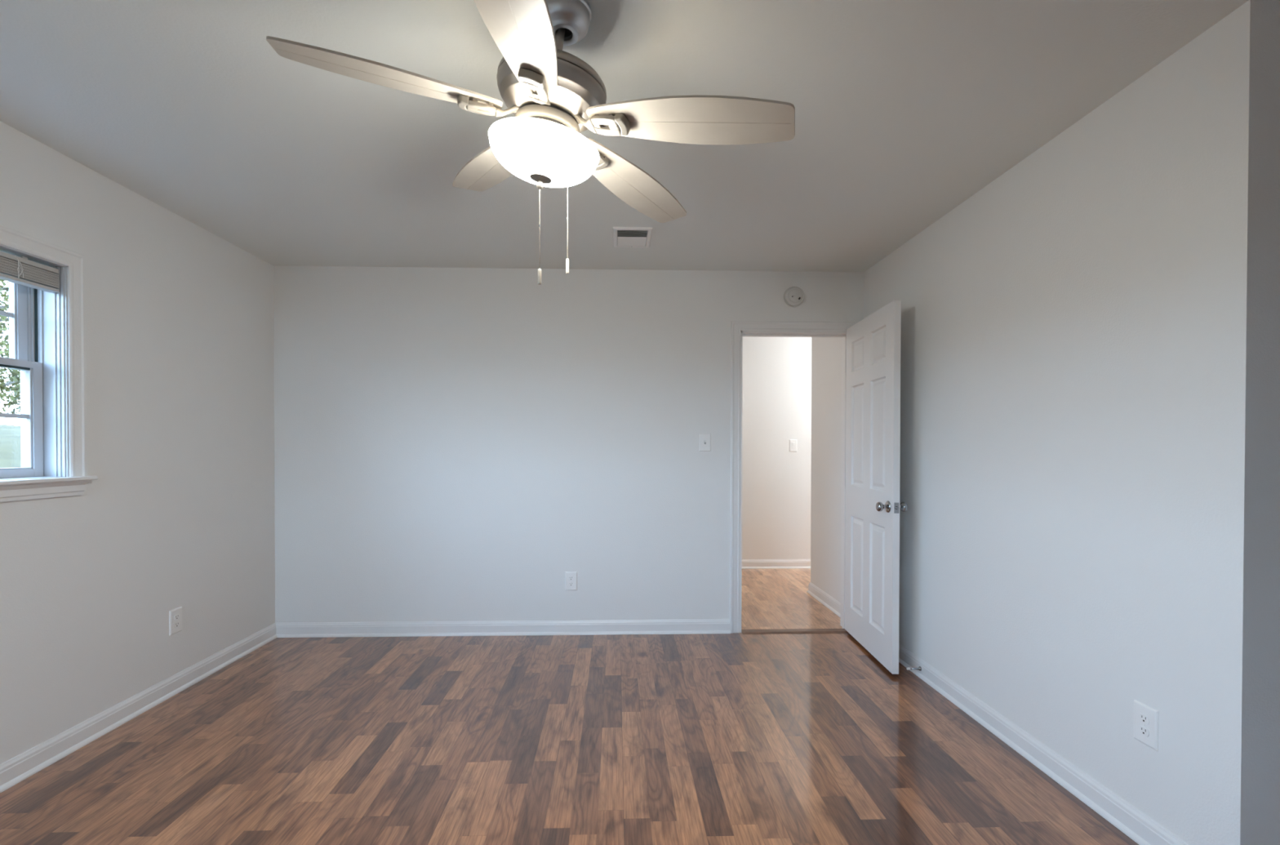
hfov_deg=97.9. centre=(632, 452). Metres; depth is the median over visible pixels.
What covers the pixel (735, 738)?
floor
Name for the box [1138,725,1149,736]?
receptacle
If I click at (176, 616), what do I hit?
receptacle
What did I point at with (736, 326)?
trim
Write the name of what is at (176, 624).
receptacle
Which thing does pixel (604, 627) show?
baseboard
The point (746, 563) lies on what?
baseboard
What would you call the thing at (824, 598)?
baseboard
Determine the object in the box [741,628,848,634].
threshold
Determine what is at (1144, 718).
receptacle
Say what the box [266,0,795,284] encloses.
ceiling fan
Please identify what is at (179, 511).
wall
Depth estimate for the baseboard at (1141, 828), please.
2.12 m
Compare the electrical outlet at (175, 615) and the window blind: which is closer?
the window blind
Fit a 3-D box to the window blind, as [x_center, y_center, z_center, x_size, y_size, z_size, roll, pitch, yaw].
[-2.337,-0.699,1.849,0.052,0.107,0.830,0,1,-2]
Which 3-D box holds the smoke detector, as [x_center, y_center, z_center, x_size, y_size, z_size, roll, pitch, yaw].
[1.086,-1.050,3.742,0.138,0.138,0.041,0,1,-2]
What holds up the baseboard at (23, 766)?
attached to the wall at (179, 511)
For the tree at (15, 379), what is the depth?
13.88 m
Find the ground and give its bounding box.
[0,424,21,467]
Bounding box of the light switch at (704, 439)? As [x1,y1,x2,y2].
[698,433,711,451]
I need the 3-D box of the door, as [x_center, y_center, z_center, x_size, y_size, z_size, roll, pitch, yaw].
[1.444,0.187,3.398,0.166,2.030,0.777,0,1,2]
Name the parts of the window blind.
lift cord, head rail, rail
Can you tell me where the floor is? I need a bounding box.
[0,568,1138,844]
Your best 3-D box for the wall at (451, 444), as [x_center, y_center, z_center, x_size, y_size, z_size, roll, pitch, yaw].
[-0.400,-0.004,3.788,3.925,2.440,0.120,0,1,-2]
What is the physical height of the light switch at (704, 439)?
0.122 m
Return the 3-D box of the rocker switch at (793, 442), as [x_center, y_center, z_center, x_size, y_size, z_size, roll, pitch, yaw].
[1.659,-0.073,5.766,0.078,0.125,0.012,0,1,-2]
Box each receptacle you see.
[173,613,179,620]
[173,621,179,627]
[1138,713,1149,724]
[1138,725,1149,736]
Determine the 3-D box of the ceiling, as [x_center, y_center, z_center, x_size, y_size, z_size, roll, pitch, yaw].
[0.496,-1.246,1.022,5.788,0.100,5.678,0,1,-2]
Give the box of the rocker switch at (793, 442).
[789,439,796,451]
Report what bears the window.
in the wall at (179, 511)
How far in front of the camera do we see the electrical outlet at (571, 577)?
3.73 m
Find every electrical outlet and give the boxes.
[168,606,182,635]
[564,571,577,590]
[1133,699,1159,751]
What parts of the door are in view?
knob, latch plate, knob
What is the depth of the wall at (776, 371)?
5.77 m
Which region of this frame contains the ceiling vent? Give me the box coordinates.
[613,226,652,248]
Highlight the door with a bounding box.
[844,300,907,674]
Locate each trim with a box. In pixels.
[729,320,858,633]
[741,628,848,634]
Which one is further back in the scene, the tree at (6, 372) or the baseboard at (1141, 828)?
the tree at (6, 372)
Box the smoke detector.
[783,286,804,306]
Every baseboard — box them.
[0,622,276,792]
[275,618,730,637]
[742,559,810,568]
[806,582,840,617]
[898,643,1188,844]
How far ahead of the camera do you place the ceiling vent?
3.13 m
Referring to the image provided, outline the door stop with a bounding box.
[906,666,921,671]
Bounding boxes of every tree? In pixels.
[0,279,20,413]
[0,353,20,413]
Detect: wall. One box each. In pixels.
[0,120,275,764]
[273,265,863,622]
[742,336,811,559]
[810,0,1279,844]
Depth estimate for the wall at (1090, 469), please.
1.85 m
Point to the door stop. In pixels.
(919, 668)
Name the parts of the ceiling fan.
blade, blade, blade arm, blade, blade arm, pull chain, lamp shade, pull chain, blade arm, blade arm, blade, blade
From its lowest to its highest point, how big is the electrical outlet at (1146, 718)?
0.125 m
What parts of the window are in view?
sash, sash, frame, sill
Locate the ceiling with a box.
[0,0,1248,271]
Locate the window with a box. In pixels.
[0,225,97,502]
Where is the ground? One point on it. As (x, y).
(10, 435)
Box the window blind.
[0,250,59,292]

